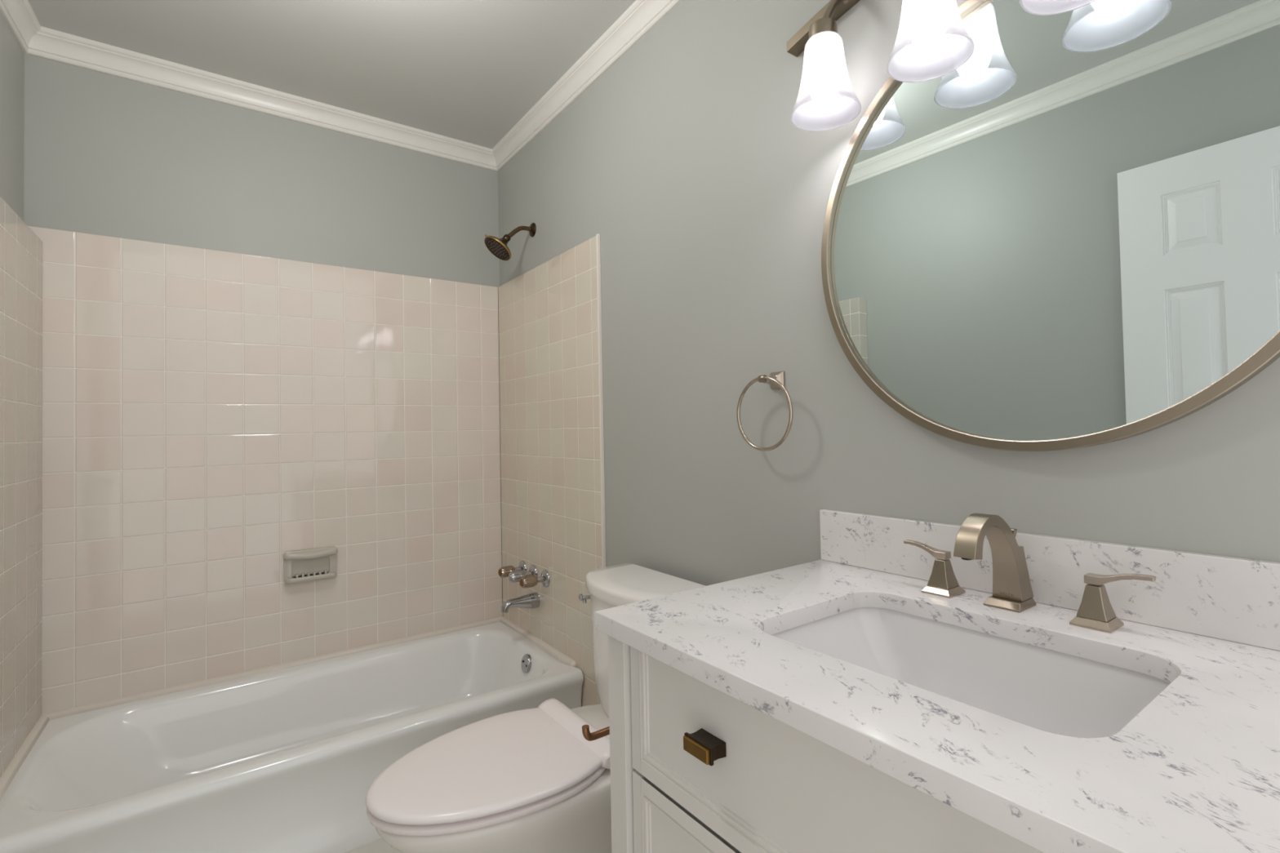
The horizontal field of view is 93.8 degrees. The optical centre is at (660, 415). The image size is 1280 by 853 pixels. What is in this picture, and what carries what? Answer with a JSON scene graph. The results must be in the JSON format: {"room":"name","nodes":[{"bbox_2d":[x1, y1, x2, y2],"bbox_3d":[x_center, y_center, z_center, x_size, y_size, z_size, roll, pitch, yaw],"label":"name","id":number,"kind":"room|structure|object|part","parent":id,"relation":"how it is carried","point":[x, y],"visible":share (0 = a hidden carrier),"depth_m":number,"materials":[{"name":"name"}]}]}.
{"room":"bathroom","nodes":[
{"label":"bathroom","id":0,"kind":"room"},
{"bbox_2d":[0,11,24,221],"bbox_3d":[-1.217,-0.024,0.656,0.237,2.435,2.762,0,-2,-37],"label":"wall","id":1,"kind":"structure","parent":0,"point":[11,55],"depth_m":1.75,"materials":[{"name":"grey paint"}]},
{"bbox_2d":[0,0,40,53],"bbox_3d":[-1.167,-1.203,0.735,0.045,0.077,2.764,0,-2,-35],"label":"trim","id":2,"kind":"structure","parent":1,"relation":"attached to","point":[20,16],"depth_m":1.76,"materials":[{"name":"white paint"}]},
{"bbox_2d":[0,196,42,777],"bbox_3d":[-1.665,0.333,1.463,0.065,1.774,0.890,0,-2,-36],"label":"wall tile","id":3,"kind":"object","parent":1,"relation":"attached to","point":[20,248],"depth_m":1.64,"materials":[{"name":"tile"}]},
{"bbox_2d":[0,714,49,799],"bbox_3d":[-1.675,0.911,1.552,0.020,0.020,0.700,0,-2,-36],"label":"trim","id":4,"kind":"structure","parent":1,"relation":"attached to","point":[15,765],"depth_m":1.61,"materials":[{"name":"beige tile"}]},
{"bbox_2d":[23,53,502,604],"bbox_3d":[-1.464,0.016,2.258,1.762,2.435,0.100,0,-2,-37],"label":"wall","id":5,"kind":"structure","parent":0,"point":[105,154],"depth_m":2.17,"materials":[{"name":"grey paint"}]},
{"bbox_2d":[24,26,497,171],"bbox_3d":[-1.349,-1.165,2.297,1.525,0.077,0.045,0,-2,-37],"label":"trim","id":6,"kind":"structure","parent":5,"relation":"attached to","point":[47,43],"depth_m":2.17,"materials":[{"name":"white paint"}]},
{"bbox_2d":[28,226,502,714],"bbox_3d":[-1.331,0.322,2.276,1.506,1.818,0.012,0,-2,-37],"label":"wall tile","id":7,"kind":"object","parent":5,"relation":"attached to","point":[210,416],"depth_m":2.15,"materials":[{"name":"tile"}]},
{"bbox_2d":[43,616,502,719],"bbox_3d":[-1.295,0.919,2.261,1.469,0.020,0.020,0,-2,-37],"label":"trim","id":8,"kind":"structure","parent":5,"relation":"attached to","point":[56,714],"depth_m":2.14,"materials":[{"name":"beige tile"}]},
{"bbox_2d":[283,546,337,585],"bbox_3d":[-1.313,0.564,2.251,0.177,0.121,0.048,0,-2,-37],"label":"soap dish","id":9,"kind":"object","parent":5,"relation":"attached to","point":[303,566],"visible":1,"depth_m":2.25,"materials":[{"name":"beige ceramic"}]},
{"bbox_2d":[285,569,336,583],"bbox_3d":[-1.312,0.605,2.251,0.165,0.032,0.047,0,-2,-37],"label":"tray","id":10,"kind":"object","parent":9,"relation":"on","point":[293,576],"depth_m":2.24,"materials":[{"name":"beige ceramic"}]},
{"bbox_2d":[27,0,635,149],"bbox_3d":[-0.622,-1.272,1.210,1.862,0.060,2.862,0,-2,-37],"label":"ceiling","id":11,"kind":"structure","parent":0,"point":[469,71],"depth_m":1.96,"materials":[{"name":"paint"}]},
{"bbox_2d":[343,837,402,852],"bbox_3d":[-0.572,1.222,1.156,1.862,0.060,2.862,0,-2,-37],"label":"floor","id":12,"kind":"structure","parent":0,"point":[379,846],"depth_m":1.67,"materials":[{"name":"tile"}]},
{"bbox_2d":[0,622,583,852],"bbox_3d":[-1.073,1.067,1.965,1.464,0.305,0.745,0,-2,-37],"label":"bathtub","id":13,"kind":"object","parent":12,"relation":"on","point":[287,760],"visible":0.75,"depth_m":1.80,"materials":[{"name":"white ceramic"}]},
{"bbox_3d":[-0.516,0.954,2.305,0.025,0.068,0.068,0,-2,-37],"label":"overflow plate","id":14,"kind":"part","parent":13,"relation":"part of","materials":[{"name":"silver metal"}]},
{"bbox_2d":[365,563,706,852],"bbox_3d":[-0.289,0.821,1.456,0.783,0.744,0.471,0,-2,-37],"label":"toilet","id":15,"kind":"object","parent":12,"relation":"on","point":[528,780],"visible":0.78,"depth_m":1.31,"materials":[{"name":"white glazed porcelain"}]},
{"bbox_3d":[-0.407,0.786,1.350,0.468,0.022,0.394,0,-2,-37],"label":"lid","id":16,"kind":"part","parent":15,"relation":"part of","materials":[{"name":"white plastic"}]},
{"bbox_3d":[-0.406,0.811,1.349,0.464,0.015,0.390,0,-2,-37],"label":"seat","id":17,"kind":"part","parent":15,"relation":"part of","materials":[{"name":"white plastic"}]},
{"bbox_3d":[-0.302,1.007,1.420,0.688,0.371,0.382,0,-2,-37],"label":"bowl","id":18,"kind":"part","parent":15,"relation":"part of","materials":[{"name":"white ceramic"}]},
{"bbox_3d":[-0.223,0.545,1.790,0.042,0.028,0.021,-1,-1,-15],"label":"lever arm","id":19,"kind":"part","parent":15,"relation":"part of","materials":[{"name":"silver metal"}]},
{"bbox_3d":[-0.049,0.666,1.622,0.195,0.360,0.424,0,-2,-37],"label":"tank","id":20,"kind":"part","parent":15,"relation":"part of","materials":[{"name":"white ceramic"}]},
{"bbox_3d":[-0.059,0.469,1.622,0.209,0.044,0.440,0,-2,-37],"label":"tank lid","id":21,"kind":"part","parent":15,"relation":"part of","materials":[{"name":"white ceramic"}]},
{"bbox_2d":[608,635,1044,852],"bbox_3d":[0.381,0.745,0.779,0.560,0.840,0.820,0,-2,-37],"label":"vanity cabinet","id":22,"kind":"object","parent":12,"relation":"on","point":[695,767],"visible":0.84,"depth_m":0.74,"materials":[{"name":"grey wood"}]},
{"bbox_2d":[582,724,609,741],"bbox_3d":[-0.043,0.544,1.031,0.170,0.044,0.080,0,-2,-37],"label":"toilet paper holder","id":23,"kind":"object","parent":22,"relation":"attached to","point":[598,734],"visible":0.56,"depth_m":1.01,"materials":[{"name":"orange metal"}]},
{"bbox_3d":[-0.044,0.757,0.944,0.045,0.840,0.046,0,-2,-37],"label":"leg","id":24,"kind":"part","parent":22,"relation":"part of","materials":[{"name":"white wood"}]},
{"bbox_3d":[0.184,0.681,0.634,0.020,0.293,0.720,0,-2,-37],"label":"drawer","id":25,"kind":"part","parent":22,"relation":"part of","materials":[{"name":"white wood"}]},
{"bbox_3d":[0.045,0.426,0.763,0.005,0.018,0.048,0,-2,-37],"label":"knob","id":26,"kind":"part","parent":22,"relation":"part of","materials":[{"name":"gold metal"}]},
{"bbox_3d":[0.049,0.426,0.766,0.005,0.021,0.053,0,-2,-37],"label":"knob plate","id":27,"kind":"part","parent":22,"relation":"part of","materials":[{"name":"gold metal"}]},
{"bbox_3d":[0.060,0.426,0.774,0.024,0.018,0.048,0,-2,-37],"label":"knob","id":28,"kind":"part","parent":22,"relation":"part of","materials":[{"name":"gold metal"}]},
{"bbox_2d":[594,559,1279,852],"bbox_3d":[0.377,0.311,0.789,0.577,0.028,0.834,0,-2,-37],"label":"countertop","id":29,"kind":"structure","parent":22,"relation":"on","point":[1197,770],"depth_m":0.59,"materials":[{"name":"stone"}]},
{"bbox_2d":[772,607,1169,737],"bbox_3d":[0.374,0.396,0.785,0.362,0.142,0.491,0,-2,-37],"label":"undermount sink","id":30,"kind":"object","parent":29,"relation":"in","point":[1043,689],"visible":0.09,"depth_m":0.89,"materials":[{"name":"white porcelain"}]},
{"bbox_2d":[903,512,1155,633],"bbox_3d":[0.508,0.222,0.903,0.172,0.150,0.355,0,-2,-37],"label":"faucet","id":31,"kind":"object","parent":29,"relation":"on","point":[1012,591],"visible":1,"depth_m":0.91,"materials":[{"name":"silver metal"}]},
{"bbox_3d":[0.463,0.232,1.042,0.020,0.022,0.078,0,-2,-37],"label":"lever","id":32,"kind":"part","parent":31,"relation":"part of","materials":[{"name":"silver metal"}]},
{"bbox_3d":[0.480,0.266,1.018,0.038,0.045,0.037,0,-2,-37],"label":"handle","id":33,"kind":"part","parent":31,"relation":"part of","materials":[{"name":"silver metal"}]},
{"bbox_3d":[0.504,0.216,0.909,0.172,0.139,0.045,0,-2,-37],"label":"spout","id":34,"kind":"part","parent":31,"relation":"part of","materials":[{"name":"silver metal"}]},
{"bbox_3d":[0.552,0.194,0.946,0.012,0.032,0.019,0,-2,-37],"label":"lift rod","id":35,"kind":"part","parent":31,"relation":"part of","materials":[{"name":"silver metal"}]},
{"bbox_3d":[0.612,0.260,0.842,0.038,0.045,0.037,0,-2,-37],"label":"handle","id":36,"kind":"part","parent":31,"relation":"part of","materials":[{"name":"silver metal"}]},
{"bbox_3d":[0.629,0.224,0.820,0.020,0.022,0.078,0,-2,-37],"label":"lever","id":37,"kind":"part","parent":31,"relation":"part of","materials":[{"name":"silver metal"}]},
{"bbox_2d":[497,0,1279,586],"bbox_3d":[0.108,-0.028,1.710,0.100,2.435,2.862,0,-2,-37],"label":"wall","id":38,"kind":"structure","parent":0,"point":[699,187],"depth_m":1.46,"materials":[{"name":"grey paint"}]},
{"bbox_2d":[484,222,536,261],"bbox_3d":[-0.606,-0.708,2.406,0.206,0.171,0.121,0,-2,-37],"label":"shower","id":39,"kind":"object","parent":38,"relation":"attached to","point":[498,247],"visible":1,"depth_m":2.38,"materials":[{"name":"brown metal"}]},
{"bbox_3d":[-0.574,-0.740,2.430,0.118,0.071,0.018,0,-2,-37],"label":"arm","id":40,"kind":"part","parent":39,"relation":"part of","materials":[{"name":"brown metal"}]},
{"bbox_2d":[497,560,526,577],"bbox_3d":[-0.621,0.647,2.496,0.106,0.068,0.068,0,-2,-37],"label":"shower valve","id":41,"kind":"object","parent":38,"relation":"attached to","point":[504,571],"visible":0.7,"depth_m":2.48,"materials":[{"name":"silver metal"}]},
{"bbox_3d":[-0.635,0.647,2.486,0.062,0.046,0.046,0,-2,-37],"label":"knob","id":42,"kind":"part","parent":41,"relation":"part of","materials":[{"name":"silver metal"}]},
{"bbox_2d":[501,591,540,613],"bbox_3d":[-0.561,0.746,2.380,0.150,0.062,0.062,0,-2,-37],"label":"tub spout","id":43,"kind":"object","parent":38,"relation":"attached to","point":[531,600],"visible":1,"depth_m":2.37,"materials":[{"name":"silver metal"}]},
{"bbox_2d":[508,564,537,582],"bbox_3d":[-0.558,0.644,2.413,0.106,0.068,0.068,0,-2,-37],"label":"shower valve","id":44,"kind":"object","parent":38,"relation":"attached to","point":[514,576],"visible":0.74,"depth_m":2.39,"materials":[{"name":"silver metal"}]},
{"bbox_3d":[-0.573,0.644,2.402,0.062,0.046,0.046,0,-2,-37],"label":"knob","id":45,"kind":"part","parent":44,"relation":"part of","materials":[{"name":"silver metal"}]},
{"bbox_3d":[-0.538,0.644,2.428,0.036,0.025,0.025,0,-2,-37],"label":"stem","id":46,"kind":"part","parent":44,"relation":"part of","materials":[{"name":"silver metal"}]},
{"bbox_2d":[519,569,550,588],"bbox_3d":[-0.492,0.640,2.325,0.106,0.068,0.068,0,-2,-37],"label":"shower valve","id":47,"kind":"object","parent":38,"relation":"attached to","point":[527,581],"visible":1,"depth_m":2.31,"materials":[{"name":"silver metal"}]},
{"bbox_3d":[-0.507,0.640,2.314,0.062,0.046,0.046,0,-2,-37],"label":"knob","id":48,"kind":"part","parent":47,"relation":"part of","materials":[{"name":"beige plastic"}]},
{"bbox_3d":[-0.472,0.640,2.340,0.036,0.025,0.025,0,-2,-37],"label":"stem","id":49,"kind":"part","parent":47,"relation":"part of","materials":[{"name":"silver metal"}]},
{"bbox_2d":[500,616,576,666],"bbox_3d":[-0.516,0.907,2.429,0.020,0.020,0.685,0,-2,-37],"label":"trim","id":50,"kind":"structure","parent":38,"relation":"attached to","point":[566,660],"depth_m":2.37,"materials":[{"name":"beige tile"}]},
{"bbox_2d":[497,235,601,706],"bbox_3d":[-0.458,0.307,2.376,0.012,1.818,0.875,0,-2,-37],"label":"wall tile","id":51,"kind":"object","parent":38,"relation":"attached to","point":[551,522],"depth_m":2.30,"materials":[{"name":"tile"}]},
{"bbox_2d":[492,0,682,171],"bbox_3d":[0.057,-1.207,1.653,0.045,0.077,2.762,0,-2,-37],"label":"trim","id":52,"kind":"structure","parent":38,"relation":"attached to","point":[642,15],"depth_m":2.07,"materials":[{"name":"white paint"}]},
{"bbox_2d":[595,234,605,567],"bbox_3d":[-0.194,0.292,2.022,0.012,1.822,0.009,0,-2,-37],"label":"trim","id":53,"kind":"structure","parent":38,"relation":"attached to","point":[597,236],"depth_m":2.03,"materials":[{"name":"beige tile"}]},
{"bbox_2d":[736,371,792,451],"bbox_3d":[0.254,-0.011,1.382,0.062,0.184,0.171,0,-2,-37],"label":"towel ring","id":54,"kind":"object","parent":38,"relation":"attached to","point":[775,380],"visible":1,"depth_m":1.38,"materials":[{"name":"silver metal"}]},
{"bbox_3d":[0.258,-0.082,1.388,0.046,0.041,0.041,0,-2,-37],"label":"wall post","id":55,"kind":"part","parent":54,"relation":"part of","materials":[{"name":"silver metal"}]},
{"bbox_2d":[786,0,861,131],"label":"vanity light","id":56,"kind":"object","parent":38,"relation":"attached to","point":[827,100],"depth_m":1.16,"materials":[{"name":"white glass"}]},
{"bbox_3d":[0.322,-0.673,1.177,0.062,0.116,0.062,0,-2,-37],"label":"bulb","id":57,"kind":"part","parent":56,"relation":"part of","materials":[{"name":"white glass"}]},
{"bbox_3d":[0.322,-0.664,1.177,0.134,0.146,0.134,0,-2,-37],"label":"lamp shade","id":58,"kind":"part","parent":56,"relation":"part of","materials":[{"name":"white glass"}]},
{"bbox_3d":[0.347,-0.812,1.200,0.085,0.108,0.024,0,-2,-37],"label":"arm","id":59,"kind":"part","parent":56,"relation":"part of","materials":[{"name":"silver metal"}]},
{"bbox_2d":[886,0,974,82],"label":"vanity light","id":60,"kind":"object","parent":38,"relation":"attached to","point":[934,40],"depth_m":1.00,"materials":[{"name":"white glass"}]},
{"bbox_3d":[0.450,-0.679,1.006,0.062,0.116,0.062,0,-2,-37],"label":"bulb","id":61,"kind":"part","parent":60,"relation":"part of","materials":[{"name":"white glass"}]},
{"bbox_3d":[0.450,-0.671,1.006,0.134,0.146,0.134,0,-2,-37],"label":"lamp shade","id":62,"kind":"part","parent":60,"relation":"part of","materials":[{"name":"white glass"}]},
{"bbox_2d":[819,509,1279,650],"bbox_3d":[0.600,0.243,0.959,0.016,0.106,0.834,0,-2,-37],"label":"backsplash","id":63,"kind":"structure","parent":38,"relation":"attached to","point":[1228,598],"depth_m":0.87,"materials":[{"name":"stone"}]},
{"bbox_2d":[821,0,1279,451],"bbox_3d":[0.583,-0.330,0.965,0.032,0.773,0.773,0,-2,-37],"label":"round mirror","id":64,"kind":"object","parent":38,"relation":"attached to","point":[1065,236],"visible":0.88,"depth_m":0.91,"materials":[{"name":"silver metal"}]},
{"bbox_2d":[1019,0,1096,15],"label":"vanity light","id":65,"kind":"object","parent":38,"relation":"attached to","point":[1038,7],"depth_m":0.89,"materials":[{"name":"white glass"}]},
{"bbox_3d":[0.577,-0.677,0.836,0.134,0.146,0.134,0,-2,-37],"label":"lamp shade","id":66,"kind":"part","parent":65,"relation":"part of","materials":[{"name":"white glass"}]}
]}

